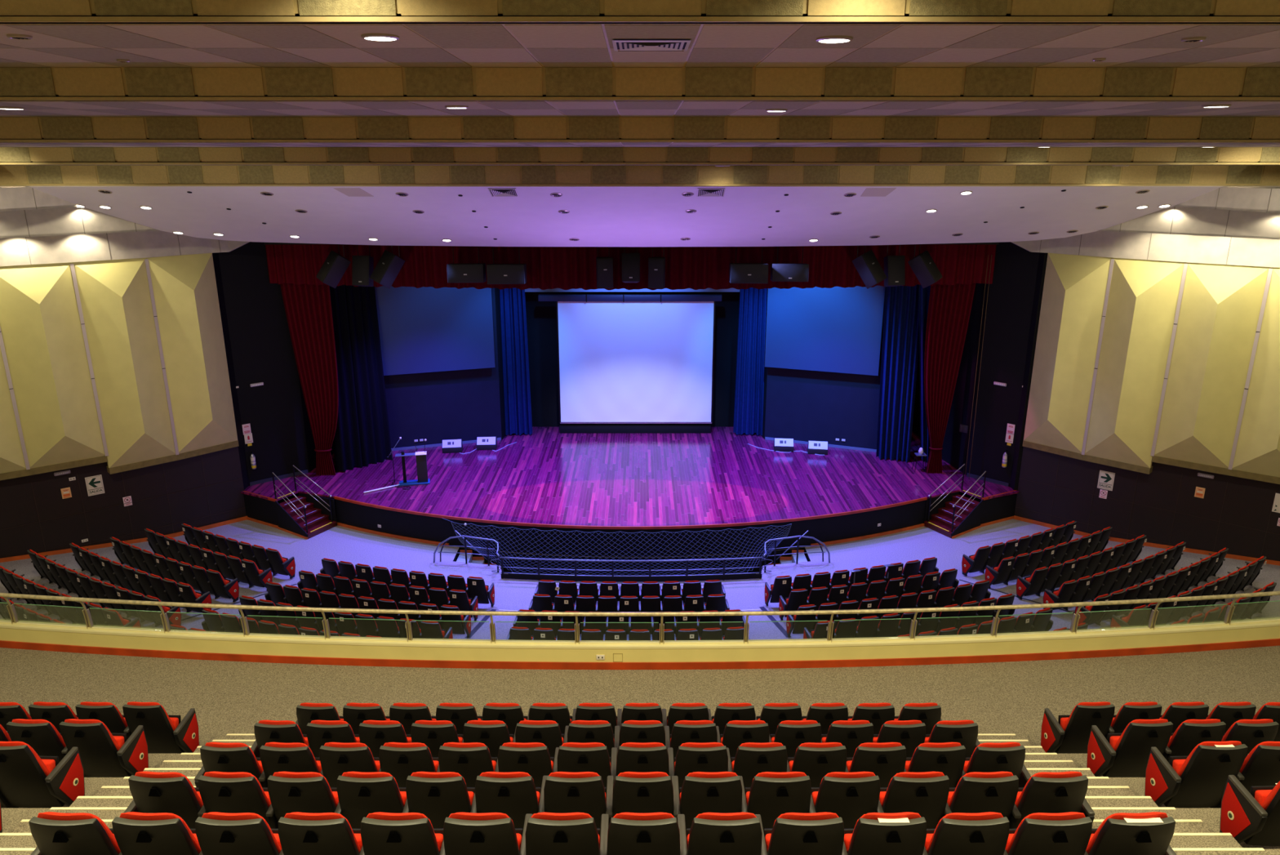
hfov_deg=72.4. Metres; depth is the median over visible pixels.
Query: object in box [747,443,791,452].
cable
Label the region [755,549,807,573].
steps
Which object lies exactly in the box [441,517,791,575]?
net
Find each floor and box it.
[0,539,1279,639]
[0,644,1279,733]
[0,777,1209,807]
[0,807,1279,848]
[0,835,36,847]
[0,848,1279,854]
[10,822,112,832]
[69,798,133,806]
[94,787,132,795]
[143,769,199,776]
[147,753,1102,776]
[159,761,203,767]
[172,495,1083,604]
[193,747,199,752]
[199,733,1040,745]
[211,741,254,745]
[240,426,1019,525]
[979,741,1031,745]
[1023,761,1076,767]
[1025,747,1045,752]
[1027,769,1095,776]
[1085,787,1135,795]
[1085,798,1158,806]
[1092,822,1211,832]
[1169,835,1242,847]
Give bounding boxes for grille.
[316,251,337,280]
[352,256,368,284]
[370,250,394,281]
[442,439,461,448]
[448,264,482,282]
[476,436,495,444]
[488,265,523,283]
[597,258,613,287]
[648,258,663,287]
[732,264,767,282]
[773,264,807,280]
[774,438,793,446]
[808,440,827,449]
[862,250,886,282]
[888,256,904,284]
[920,251,942,280]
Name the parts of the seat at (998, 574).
panel, armrest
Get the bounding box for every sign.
[84,474,104,496]
[122,495,132,506]
[244,432,253,445]
[1004,432,1013,445]
[1097,470,1115,490]
[1098,488,1107,498]
[1271,493,1279,512]
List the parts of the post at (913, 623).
plate, plate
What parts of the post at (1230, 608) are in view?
plate, plate, curved stem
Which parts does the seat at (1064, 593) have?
panel, armrest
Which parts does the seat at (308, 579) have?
panel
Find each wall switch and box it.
[68,476,75,480]
[959,423,968,433]
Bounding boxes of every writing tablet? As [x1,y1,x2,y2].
[850,568,860,583]
[884,564,894,577]
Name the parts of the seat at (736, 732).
armrest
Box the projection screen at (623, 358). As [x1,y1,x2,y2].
[537,293,721,423]
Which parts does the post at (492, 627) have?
plate, plate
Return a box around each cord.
[489,558,501,572]
[761,558,773,572]
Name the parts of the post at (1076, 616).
plate, plate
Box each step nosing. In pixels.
[0,832,31,835]
[0,847,35,850]
[20,818,113,822]
[49,806,127,808]
[76,795,133,798]
[101,785,195,787]
[123,776,195,778]
[143,767,200,769]
[163,760,201,761]
[180,752,200,754]
[212,739,255,741]
[226,733,254,734]
[977,733,1015,734]
[978,739,1028,741]
[1023,745,1042,747]
[1024,760,1073,761]
[1025,752,1057,754]
[1026,767,1090,769]
[1084,795,1151,798]
[1087,776,1109,778]
[1087,785,1129,787]
[1091,806,1175,808]
[1093,818,1202,822]
[1172,847,1265,850]
[1173,832,1231,835]
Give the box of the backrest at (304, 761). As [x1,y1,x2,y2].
[264,742,320,773]
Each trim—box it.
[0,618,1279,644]
[1,454,245,551]
[24,207,136,236]
[25,233,220,263]
[242,490,277,501]
[246,516,278,528]
[249,469,308,485]
[333,496,927,528]
[337,522,924,546]
[391,436,876,452]
[524,288,739,292]
[966,472,1008,486]
[980,515,1013,526]
[981,489,1017,500]
[1016,456,1279,556]
[1039,233,1231,264]
[1119,206,1230,236]
[1215,187,1271,212]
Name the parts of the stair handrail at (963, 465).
post, rail, rail, rail, post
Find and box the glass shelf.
[395,452,415,456]
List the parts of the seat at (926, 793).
armrest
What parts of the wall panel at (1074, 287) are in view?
joint strip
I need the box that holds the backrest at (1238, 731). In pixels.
[1221,718,1273,741]
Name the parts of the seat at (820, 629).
armrest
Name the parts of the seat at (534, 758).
armrest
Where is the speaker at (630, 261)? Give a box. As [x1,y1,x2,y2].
[622,246,639,283]
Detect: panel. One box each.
[0,262,107,475]
[0,346,29,479]
[70,257,177,474]
[89,607,160,612]
[144,253,239,459]
[167,611,240,615]
[247,614,322,617]
[329,617,405,620]
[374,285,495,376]
[411,619,488,622]
[495,621,573,622]
[580,622,658,622]
[665,621,742,622]
[750,619,826,622]
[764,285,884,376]
[833,617,911,620]
[916,615,992,618]
[999,612,1073,615]
[1022,253,1114,460]
[1079,608,1151,612]
[1082,257,1187,474]
[1151,262,1272,475]
[1158,604,1226,608]
[1228,266,1279,484]
[1234,600,1279,604]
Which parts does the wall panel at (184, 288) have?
joint strip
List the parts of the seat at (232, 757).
panel, armrest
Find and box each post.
[3,596,18,623]
[80,601,93,628]
[157,604,170,632]
[239,608,249,636]
[320,611,330,639]
[404,613,413,641]
[489,614,496,643]
[574,615,579,644]
[659,615,664,644]
[743,615,749,643]
[826,613,833,641]
[909,612,917,639]
[990,608,1000,636]
[1070,605,1082,633]
[1147,601,1161,629]
[1222,597,1238,624]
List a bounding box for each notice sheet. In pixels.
[60,486,71,498]
[1194,486,1205,497]
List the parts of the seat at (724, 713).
armrest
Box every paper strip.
[877,817,910,822]
[1123,817,1163,822]
[1214,743,1235,746]
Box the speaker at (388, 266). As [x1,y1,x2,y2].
[369,245,404,288]
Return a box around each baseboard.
[0,515,247,562]
[0,638,1279,669]
[1013,515,1279,565]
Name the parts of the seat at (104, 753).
armrest, armrest, panel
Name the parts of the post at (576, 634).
plate, curved stem, plate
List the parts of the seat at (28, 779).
armrest, panel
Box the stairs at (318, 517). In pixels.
[275,491,337,538]
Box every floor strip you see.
[181,583,297,620]
[465,608,496,637]
[759,606,791,637]
[959,579,1074,613]
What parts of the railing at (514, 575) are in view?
post, post, post, post, rail, rail, rail, post, post, post, post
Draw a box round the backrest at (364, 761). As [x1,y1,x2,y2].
[324,742,378,771]
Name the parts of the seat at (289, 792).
armrest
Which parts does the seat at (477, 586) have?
armrest, panel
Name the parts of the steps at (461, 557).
step skirting, step skirting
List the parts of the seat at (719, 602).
armrest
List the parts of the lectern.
post, plate, panel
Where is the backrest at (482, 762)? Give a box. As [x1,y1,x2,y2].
[442,742,494,771]
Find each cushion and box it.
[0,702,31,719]
[0,741,49,776]
[12,718,66,746]
[14,573,26,580]
[14,602,26,609]
[25,578,36,584]
[26,608,39,615]
[33,701,78,719]
[36,583,48,589]
[39,613,52,619]
[41,759,55,772]
[48,588,61,594]
[57,563,67,568]
[64,718,119,751]
[67,568,79,573]
[80,701,128,727]
[89,602,102,608]
[91,577,102,582]
[103,582,115,587]
[104,607,125,625]
[113,735,124,747]
[117,586,130,591]
[126,701,175,730]
[131,591,144,597]
[134,770,203,807]
[146,595,166,612]
[150,573,162,579]
[164,577,177,585]
[169,716,178,728]
[178,582,198,598]
[204,608,221,619]
[204,742,262,773]
[204,770,270,807]
[208,568,226,585]
[222,612,240,626]
[241,595,257,604]
[243,558,260,573]
[257,760,263,770]
[259,599,275,605]
[264,791,271,804]
[267,581,284,594]
[273,833,281,848]
[277,602,296,614]
[285,584,302,598]
[299,702,340,719]
[300,569,317,582]
[302,587,321,602]
[304,737,308,745]
[311,719,356,742]
[315,760,321,770]
[317,573,334,585]
[321,591,339,603]
[323,557,339,570]
[332,791,338,804]
[335,575,353,590]
[338,612,356,626]
[340,560,356,574]
[340,593,359,607]
[343,632,359,635]
[346,702,386,719]
[353,578,371,591]
[354,832,362,848]
[357,563,373,576]
[357,613,377,628]
[360,595,378,608]
[363,720,408,742]
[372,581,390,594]
[374,565,391,579]
[374,760,380,770]
[378,616,399,630]
[380,598,398,608]
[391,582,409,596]
[392,568,409,581]
[392,702,432,719]
[400,600,419,614]
[400,617,421,632]
[400,791,406,804]
[406,736,411,742]
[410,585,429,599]
[411,570,428,583]
[421,602,440,617]
[422,620,444,638]
[429,572,447,585]
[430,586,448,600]
[433,760,439,770]
[435,832,443,849]
[439,702,475,709]
[442,604,462,622]
[448,574,466,587]
[450,589,470,605]
[457,736,462,742]
[466,720,507,727]
[467,791,474,804]
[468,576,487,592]
[480,771,533,780]
[485,702,519,706]
[492,760,496,770]
[502,742,548,749]
[511,626,528,628]
[515,832,521,849]
[518,720,557,724]
[519,608,535,611]
[530,811,591,819]
[532,702,565,706]
[534,594,550,595]
[535,627,551,629]
[536,791,540,804]
[540,579,554,581]
[548,771,599,777]
[555,595,570,596]
[559,628,576,630]
[560,580,575,582]
[561,742,604,746]
[570,720,609,724]
[577,595,592,596]
[578,702,612,706]
[582,628,599,631]
[600,595,614,597]
[602,581,617,582]
[607,629,623,631]
[613,812,674,819]
[617,771,668,777]
[621,742,664,746]
[622,581,637,582]
[622,595,636,597]
[622,720,662,724]
[625,702,658,706]
[631,629,648,631]
[643,581,657,582]
[643,595,658,597]
[665,595,680,596]
[671,702,705,706]
[675,720,713,724]
[679,628,696,630]
[680,742,724,746]
[684,580,699,582]
[686,771,737,777]
[687,595,702,596]
[695,811,756,819]
[703,627,719,629]
[705,579,719,581]
[706,594,724,597]
[718,702,751,706]
[724,608,740,611]
[727,626,743,628]
[727,720,765,724]
[731,760,734,771]
[737,742,782,748]
[745,791,750,804]
[746,771,806,806]
[762,702,798,707]
[764,832,771,849]
[771,575,790,591]
[777,720,817,726]
[786,588,805,604]
[788,760,793,771]
[791,573,809,586]
[791,742,842,771]
[794,604,814,622]
[808,586,826,599]
[808,702,844,710]
[811,571,828,584]
[811,791,817,804]
[812,620,833,638]
[814,771,875,805]
[816,602,835,616]
[821,736,826,742]
[825,720,869,741]
[827,584,845,598]
[835,617,855,633]
[838,600,856,609]
[844,833,852,849]
[846,760,852,771]
[847,582,865,595]
[848,567,866,580]
[848,742,902,772]
[851,702,891,719]
[856,615,876,630]
[858,597,876,608]
[866,564,884,578]
[866,579,884,593]
[872,737,877,742]
[876,720,921,742]
[877,595,896,608]
[877,613,897,627]
[879,791,886,804]
[881,770,944,806]
[884,562,902,575]
[884,577,902,591]
[897,592,915,607]
[897,702,937,719]
[902,560,919,573]
[903,573,920,587]
[904,760,911,771]
[906,742,961,771]
[915,589,934,604]
[919,556,935,569]
[921,571,938,584]
[924,833,933,849]
[927,719,973,742]
[934,586,952,600]
[938,568,955,582]
[938,604,957,618]
[946,791,954,804]
[948,770,1013,807]
[953,582,970,595]
[957,600,976,616]
[963,760,968,771]
[964,742,1020,773]
[970,579,987,593]
[973,545,989,559]
[978,596,995,605]
[995,593,1012,604]
[996,555,1013,571]
[998,615,1014,623]
[1005,833,1013,848]
[1014,791,1022,803]
[1015,611,1032,623]
[1015,770,1082,807]
[1028,566,1046,582]
[1034,607,1050,617]
[1048,562,1061,570]
[1056,579,1075,595]
[1060,716,1069,728]
[1076,575,1089,583]
[1088,593,1108,610]
[1109,735,1119,747]
[1110,589,1123,597]
[1124,604,1146,622]
[1125,584,1137,591]
[1139,580,1151,586]
[1152,575,1164,581]
[1172,759,1185,772]
[1177,590,1189,596]
[1177,740,1241,776]
[1186,613,1202,623]
[1191,585,1202,591]
[1202,607,1218,622]
[1203,580,1214,586]
[1218,601,1231,616]
[1225,570,1236,577]
[1235,596,1247,605]
[1250,587,1262,598]
[1252,702,1279,719]
[1254,789,1271,804]
[1261,780,1279,809]
[1262,581,1274,590]
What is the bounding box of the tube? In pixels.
[363,484,399,493]
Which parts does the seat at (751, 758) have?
armrest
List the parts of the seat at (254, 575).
armrest, panel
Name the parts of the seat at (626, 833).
armrest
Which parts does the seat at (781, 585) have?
panel, armrest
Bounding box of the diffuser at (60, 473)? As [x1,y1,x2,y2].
[55,471,69,475]
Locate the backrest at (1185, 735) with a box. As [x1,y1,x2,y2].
[1167,718,1220,746]
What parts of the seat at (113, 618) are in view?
armrest, panel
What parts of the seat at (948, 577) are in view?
panel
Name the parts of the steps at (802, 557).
step skirting, step skirting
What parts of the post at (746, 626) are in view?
plate, curved stem, plate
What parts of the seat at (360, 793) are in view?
armrest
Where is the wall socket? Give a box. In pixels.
[595,654,604,659]
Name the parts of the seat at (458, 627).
panel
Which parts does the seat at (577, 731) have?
armrest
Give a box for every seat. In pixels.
[0,565,15,593]
[0,596,13,619]
[0,597,23,619]
[0,702,31,732]
[0,724,11,741]
[0,741,84,807]
[0,799,2,832]
[2,568,24,599]
[6,718,66,762]
[12,573,34,604]
[12,602,35,621]
[22,578,45,609]
[23,608,46,622]
[26,549,48,578]
[28,701,78,732]
[28,811,120,854]
[34,583,57,614]
[35,553,56,583]
[36,613,59,622]
[44,558,66,588]
[45,588,70,620]
[50,618,65,623]
[54,563,76,593]
[58,593,83,624]
[58,718,148,777]
[65,568,87,597]
[69,542,88,571]
[72,600,94,625]
[75,701,128,738]
[76,572,99,603]
[78,546,98,576]
[86,602,106,626]
[88,551,109,581]
[88,577,111,608]
[98,555,119,585]
[101,582,125,613]
[102,607,141,627]
[109,536,128,564]
[110,560,131,590]
[111,811,200,854]
[115,586,138,617]
[119,540,138,568]
[121,564,144,595]
[122,701,199,753]
[124,770,203,827]
[128,591,153,622]
[129,545,149,573]
[134,568,155,596]
[140,549,160,576]
[143,528,162,555]
[144,595,181,626]
[147,573,169,601]
[152,553,172,579]
[154,532,172,558]
[161,577,185,608]
[164,536,182,562]
[164,557,184,582]
[169,623,187,630]
[175,539,194,565]
[176,582,211,612]
[177,560,199,590]
[181,523,197,546]
[187,543,206,569]
[187,627,205,631]
[191,526,207,548]
[191,564,213,594]
[194,742,263,786]
[195,811,281,854]
[197,770,271,827]
[200,547,217,570]
[201,608,223,631]
[202,530,217,552]
[205,568,239,601]
[213,533,229,555]
[213,551,234,579]
[220,612,241,632]
[226,537,242,559]
[226,555,248,583]
[238,541,256,564]
[238,595,260,622]
[238,617,260,633]
[240,558,272,591]
[250,719,308,756]
[251,544,269,570]
[257,599,279,626]
[257,619,279,634]
[258,742,321,786]
[264,581,285,604]
[265,547,295,578]
[266,770,338,827]
[275,602,298,631]
[278,623,299,634]
[278,811,362,854]
[283,584,302,606]
[294,604,317,630]
[295,702,343,733]
[297,569,318,592]
[298,626,319,635]
[301,587,321,612]
[306,719,359,756]
[314,611,336,635]
[315,573,334,595]
[319,591,339,616]
[319,742,380,786]
[320,557,339,580]
[320,629,340,635]
[333,575,353,598]
[333,612,356,635]
[334,771,406,827]
[337,560,356,583]
[337,593,359,620]
[341,632,360,636]
[342,702,390,733]
[351,578,371,602]
[355,563,373,587]
[355,613,377,636]
[357,595,378,622]
[358,720,411,756]
[359,811,443,854]
[369,581,390,604]
[372,565,391,590]
[375,616,399,637]
[377,598,399,625]
[378,742,439,786]
[388,582,409,607]
[389,702,435,733]
[390,568,410,592]
[397,600,420,627]
[397,617,421,638]
[402,771,475,827]
[408,570,428,594]
[408,585,429,609]
[410,720,463,756]
[417,602,441,628]
[418,620,453,638]
[426,572,448,595]
[427,586,449,609]
[435,702,482,733]
[436,742,497,786]
[439,604,471,637]
[439,811,523,854]
[446,574,467,595]
[447,589,478,620]
[462,720,514,757]
[466,576,494,606]
[470,771,541,828]
[481,702,527,733]
[494,742,554,786]
[506,626,533,639]
[512,720,564,756]
[513,608,539,635]
[520,811,600,854]
[527,702,572,733]
[528,594,553,617]
[532,627,556,639]
[534,579,559,602]
[537,609,561,635]
[537,771,606,828]
[551,595,574,618]
[552,742,611,786]
[555,628,576,639]
[556,580,578,603]
[560,610,583,635]
[563,720,614,757]
[572,702,617,733]
[573,595,595,619]
[577,581,598,603]
[579,628,603,639]
[582,615,606,637]
[595,595,617,619]
[597,581,618,601]
[600,812,680,854]
[603,629,626,639]
[605,615,629,637]
[605,771,674,823]
[610,742,669,781]
[613,720,665,751]
[617,595,639,617]
[617,702,662,729]
[618,581,639,600]
[626,629,650,639]
[628,615,651,634]
[638,595,660,619]
[639,581,660,603]
[650,628,674,639]
[651,615,674,637]
[659,581,680,603]
[660,595,682,619]
[662,702,709,736]
[664,720,717,757]
[667,742,728,786]
[671,771,742,832]
[674,610,697,636]
[674,628,698,639]
[677,811,762,854]
[680,580,701,603]
[682,595,703,618]
[697,609,719,636]
[697,627,722,639]
[701,579,725,602]
[703,594,729,617]
[707,702,755,733]
[715,720,769,756]
[719,608,745,635]
[722,626,749,639]
[726,742,787,787]
[739,771,811,829]
[754,702,801,734]
[754,811,844,854]
[764,575,791,605]
[768,720,822,756]
[778,588,808,620]
[786,604,816,636]
[786,742,847,786]
[790,573,811,595]
[801,702,848,733]
[803,620,835,638]
[806,586,828,609]
[808,571,831,595]
[808,771,880,828]
[813,602,837,629]
[821,720,873,756]
[826,584,848,608]
[827,569,849,593]
[833,617,857,638]
[835,600,858,627]
[841,811,926,854]
[845,582,867,606]
[845,742,906,786]
[847,567,867,591]
[848,702,894,733]
[854,615,879,637]
[856,597,878,625]
[865,579,886,604]
[866,564,885,588]
[872,720,925,756]
[875,595,898,622]
[875,613,900,636]
[876,770,949,828]
[884,562,903,585]
[884,577,905,601]
[893,702,942,733]
[895,592,917,619]
[895,611,920,636]
[901,560,920,582]
[902,573,923,595]
[904,742,965,786]
[915,589,936,614]
[915,611,940,635]
[917,556,938,579]
[917,571,940,597]
[917,630,937,635]
[922,811,1009,854]
[924,719,980,756]
[933,586,955,607]
[934,604,959,634]
[936,568,959,593]
[937,626,957,635]
[943,770,1018,820]
[951,582,972,606]
[954,600,978,631]
[957,623,977,634]
[961,545,991,576]
[961,742,1031,786]
[968,579,991,603]
[972,596,996,626]
[976,619,992,633]
[979,542,1004,573]
[984,555,1015,587]
[990,593,1015,620]
[996,538,1018,565]
[996,615,1017,633]
[1003,552,1030,584]
[1003,811,1092,854]
[1008,770,1094,828]
[1012,611,1035,632]
[1013,535,1031,556]
[1016,566,1048,599]
[1021,549,1043,577]
[1025,531,1043,553]
[1029,607,1053,631]
[1035,562,1062,595]
[1036,528,1055,550]
[1036,545,1056,568]
[1040,701,1115,753]
[1043,579,1077,609]
[1048,524,1066,546]
[1048,542,1068,567]
[1048,559,1076,591]
[1053,626,1069,631]
[1058,520,1076,543]
[1061,537,1080,563]
[1062,575,1092,609]
[1068,555,1090,580]
[1069,622,1088,630]
[1072,533,1092,559]
[1074,593,1111,624]
[1081,551,1102,577]
[1081,571,1106,601]
[1083,530,1102,555]
[1084,811,1176,854]
[1086,718,1173,777]
[1088,526,1112,555]
[1090,567,1119,600]
[1091,546,1115,576]
[1093,589,1126,625]
[1103,542,1125,572]
[1107,563,1132,594]
[1110,584,1140,618]
[1110,604,1148,627]
[1111,701,1162,733]
[1115,538,1136,567]
[1119,559,1144,590]
[1121,534,1146,565]
[1124,580,1154,614]
[1128,554,1155,586]
[1129,601,1164,626]
[1140,550,1167,582]
[1142,575,1166,605]
[1144,740,1248,807]
[1151,546,1177,578]
[1155,595,1177,625]
[1156,570,1178,598]
[1158,541,1186,574]
[1159,566,1191,597]
[1159,701,1208,732]
[1161,590,1191,625]
[1166,718,1226,763]
[1168,613,1205,624]
[1170,561,1200,595]
[1171,618,1187,624]
[1174,585,1204,621]
[1181,556,1210,591]
[1184,580,1217,617]
[1186,607,1222,622]
[1191,551,1220,586]
[1195,575,1228,611]
[1200,546,1228,581]
[1202,601,1237,622]
[1205,701,1256,732]
[1207,570,1239,607]
[1217,565,1248,601]
[1217,596,1251,620]
[1219,774,1279,845]
[1221,718,1279,755]
[1227,560,1257,593]
[1231,587,1264,620]
[1236,555,1266,591]
[1239,741,1279,792]
[1244,581,1276,618]
[1252,702,1279,741]
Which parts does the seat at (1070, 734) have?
panel, armrest, armrest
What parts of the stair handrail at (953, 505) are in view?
post, rail, rail, rail, post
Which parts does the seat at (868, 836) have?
armrest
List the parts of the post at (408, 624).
plate, curved stem, plate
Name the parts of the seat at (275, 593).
panel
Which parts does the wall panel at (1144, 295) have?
joint strip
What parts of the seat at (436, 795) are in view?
armrest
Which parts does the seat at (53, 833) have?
armrest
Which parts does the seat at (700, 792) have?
armrest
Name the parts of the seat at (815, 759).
armrest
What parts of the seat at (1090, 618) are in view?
panel, armrest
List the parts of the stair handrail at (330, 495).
post, rail, rail, rail, post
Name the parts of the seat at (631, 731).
armrest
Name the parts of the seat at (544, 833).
armrest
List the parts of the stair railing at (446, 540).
post, rail, rail, rail, sloping rail, post, post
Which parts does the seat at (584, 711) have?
armrest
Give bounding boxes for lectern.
[395,439,430,485]
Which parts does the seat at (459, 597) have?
panel, armrest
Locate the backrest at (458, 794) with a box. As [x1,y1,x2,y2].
[410,771,471,805]
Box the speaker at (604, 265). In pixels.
[595,246,613,288]
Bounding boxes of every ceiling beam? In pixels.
[0,0,1279,23]
[0,66,1279,101]
[0,116,1279,142]
[0,146,1279,164]
[0,164,1279,186]
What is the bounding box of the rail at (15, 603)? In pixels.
[14,603,83,608]
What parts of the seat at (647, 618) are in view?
armrest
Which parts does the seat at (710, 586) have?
armrest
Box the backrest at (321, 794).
[272,770,337,806]
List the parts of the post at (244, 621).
plate, plate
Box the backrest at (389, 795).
[342,771,404,807]
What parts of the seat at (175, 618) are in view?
armrest, panel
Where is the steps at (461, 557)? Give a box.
[456,549,508,573]
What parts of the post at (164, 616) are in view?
plate, plate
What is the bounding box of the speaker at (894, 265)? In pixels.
[884,244,905,286]
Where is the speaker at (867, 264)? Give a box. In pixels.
[852,245,886,288]
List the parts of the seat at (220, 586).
armrest, panel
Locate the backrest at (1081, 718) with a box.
[1062,701,1111,730]
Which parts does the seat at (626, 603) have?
armrest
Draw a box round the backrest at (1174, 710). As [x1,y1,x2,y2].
[1160,701,1204,718]
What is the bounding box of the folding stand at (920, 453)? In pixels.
[911,447,926,471]
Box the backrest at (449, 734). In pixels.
[414,720,459,742]
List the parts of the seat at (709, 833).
armrest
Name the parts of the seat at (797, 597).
panel, armrest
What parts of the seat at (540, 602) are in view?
armrest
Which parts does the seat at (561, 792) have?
armrest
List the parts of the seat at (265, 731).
armrest, panel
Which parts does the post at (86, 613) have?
curved stem, plate, plate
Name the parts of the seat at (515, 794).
armrest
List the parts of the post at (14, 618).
curved stem, plate, plate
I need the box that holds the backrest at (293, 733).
[258,719,306,744]
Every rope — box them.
[964,254,988,477]
[968,255,991,476]
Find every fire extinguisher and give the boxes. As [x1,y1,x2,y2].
[249,451,257,469]
[1001,449,1008,467]
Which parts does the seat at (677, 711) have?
armrest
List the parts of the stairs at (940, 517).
skirting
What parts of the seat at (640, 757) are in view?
armrest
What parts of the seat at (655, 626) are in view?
armrest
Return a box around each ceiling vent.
[488,188,519,196]
[612,40,690,51]
[696,188,724,196]
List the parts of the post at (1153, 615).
plate, plate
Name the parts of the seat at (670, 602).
armrest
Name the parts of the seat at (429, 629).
armrest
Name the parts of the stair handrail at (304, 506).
post, rail, rail, rail, post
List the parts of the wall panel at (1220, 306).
joint strip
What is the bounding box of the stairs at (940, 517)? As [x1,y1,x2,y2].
[924,489,983,538]
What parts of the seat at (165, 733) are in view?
armrest, armrest, panel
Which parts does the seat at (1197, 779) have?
panel, armrest, armrest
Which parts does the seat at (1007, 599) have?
panel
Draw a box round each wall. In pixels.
[0,446,246,558]
[0,625,1279,662]
[212,241,333,502]
[243,493,278,525]
[334,498,925,556]
[383,288,502,448]
[453,546,810,577]
[494,288,767,439]
[764,328,883,448]
[911,241,1048,515]
[980,493,1016,524]
[1014,446,1279,560]
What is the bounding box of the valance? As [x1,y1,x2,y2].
[265,244,996,289]
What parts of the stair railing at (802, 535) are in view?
post, post, sloping rail, rail, rail, rail, post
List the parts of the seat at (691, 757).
armrest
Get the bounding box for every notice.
[241,423,251,435]
[1006,422,1015,435]
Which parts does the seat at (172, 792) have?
armrest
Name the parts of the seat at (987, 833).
armrest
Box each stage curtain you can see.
[280,283,338,475]
[328,284,392,471]
[498,287,532,435]
[733,287,767,435]
[875,284,919,462]
[918,284,930,462]
[924,283,975,473]
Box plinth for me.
[559,423,711,433]
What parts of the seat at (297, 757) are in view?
armrest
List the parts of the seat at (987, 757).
panel, armrest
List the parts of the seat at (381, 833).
armrest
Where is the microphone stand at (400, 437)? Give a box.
[386,436,401,485]
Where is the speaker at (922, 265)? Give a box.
[907,244,942,288]
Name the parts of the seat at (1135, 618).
panel, armrest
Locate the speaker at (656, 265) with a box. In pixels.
[648,246,665,288]
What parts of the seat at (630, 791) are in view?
armrest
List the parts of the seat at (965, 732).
armrest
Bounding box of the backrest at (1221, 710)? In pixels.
[1205,701,1251,719]
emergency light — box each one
[53,469,71,475]
[249,382,263,386]
[993,381,1006,386]
[1197,472,1213,478]
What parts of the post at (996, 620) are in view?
plate, plate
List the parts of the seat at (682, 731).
armrest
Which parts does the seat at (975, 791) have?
armrest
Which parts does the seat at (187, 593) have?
armrest, panel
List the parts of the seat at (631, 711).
armrest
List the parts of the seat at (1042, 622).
panel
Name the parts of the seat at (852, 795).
armrest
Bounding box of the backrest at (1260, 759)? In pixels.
[1239,741,1279,773]
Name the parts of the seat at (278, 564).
armrest, panel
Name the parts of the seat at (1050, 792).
armrest, panel, armrest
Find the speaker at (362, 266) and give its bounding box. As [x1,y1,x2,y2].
[351,244,373,286]
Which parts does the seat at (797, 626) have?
panel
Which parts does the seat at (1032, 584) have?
panel, armrest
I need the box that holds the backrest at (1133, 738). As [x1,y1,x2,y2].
[1113,718,1168,751]
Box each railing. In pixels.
[433,530,499,572]
[500,556,762,582]
[763,529,830,572]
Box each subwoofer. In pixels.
[446,245,486,283]
[486,246,526,284]
[728,246,768,283]
[770,245,808,281]
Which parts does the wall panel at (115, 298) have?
joint strip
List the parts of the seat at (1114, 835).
armrest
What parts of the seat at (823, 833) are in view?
armrest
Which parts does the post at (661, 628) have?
curved stem, plate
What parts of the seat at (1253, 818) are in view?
armrest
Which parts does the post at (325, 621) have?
plate, plate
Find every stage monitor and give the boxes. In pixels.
[441,438,462,453]
[476,435,497,449]
[773,437,793,451]
[807,440,827,454]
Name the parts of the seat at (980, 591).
panel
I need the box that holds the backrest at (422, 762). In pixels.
[383,742,436,772]
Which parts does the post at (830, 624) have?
plate, plate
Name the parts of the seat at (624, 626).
armrest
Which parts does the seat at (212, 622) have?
panel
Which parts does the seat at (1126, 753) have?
panel, armrest, armrest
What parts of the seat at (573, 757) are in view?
armrest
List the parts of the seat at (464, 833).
armrest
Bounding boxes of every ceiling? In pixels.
[0,13,1279,66]
[0,94,1279,116]
[0,137,1279,146]
[0,160,1279,162]
[0,186,79,211]
[0,186,1279,247]
[0,204,77,211]
[0,207,158,238]
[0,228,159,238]
[0,230,228,266]
[226,240,249,252]
[1010,240,1032,252]
[1031,231,1279,267]
[1096,206,1279,239]
[1101,229,1279,239]
[1173,204,1279,213]
[1174,186,1279,213]
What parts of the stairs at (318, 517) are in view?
skirting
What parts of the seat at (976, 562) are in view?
panel, armrest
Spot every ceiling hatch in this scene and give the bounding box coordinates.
[333,187,373,196]
[860,187,896,196]
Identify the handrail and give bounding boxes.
[0,591,1279,616]
[271,471,307,533]
[292,465,333,521]
[927,463,964,521]
[951,471,986,532]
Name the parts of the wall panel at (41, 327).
joint strip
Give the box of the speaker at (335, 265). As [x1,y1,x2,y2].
[315,244,351,288]
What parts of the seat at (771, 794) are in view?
armrest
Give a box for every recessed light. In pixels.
[0,106,25,110]
[6,34,32,39]
[75,204,85,207]
[97,189,112,193]
[98,204,111,208]
[116,58,129,62]
[139,205,151,208]
[173,231,183,234]
[213,232,223,235]
[260,191,273,195]
[289,235,299,237]
[295,209,307,213]
[360,33,399,41]
[368,237,377,240]
[395,192,408,196]
[412,209,424,213]
[441,238,451,241]
[444,105,468,108]
[550,192,562,196]
[558,209,569,213]
[568,238,579,240]
[680,237,690,240]
[681,192,693,196]
[684,209,696,213]
[715,164,729,166]
[765,108,787,111]
[808,238,817,241]
[815,35,853,43]
[830,211,841,215]
[844,192,856,196]
[869,235,879,238]
[925,208,937,212]
[951,233,963,235]
[960,191,972,195]
[1027,231,1039,234]
[1036,146,1052,147]
[1066,230,1078,232]
[1092,57,1106,62]
[1095,205,1108,209]
[1111,164,1128,166]
[1135,189,1150,193]
[1135,204,1148,208]
[1158,204,1170,207]
[1181,36,1205,42]
[1200,146,1217,147]
[1201,104,1231,107]
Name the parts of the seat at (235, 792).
armrest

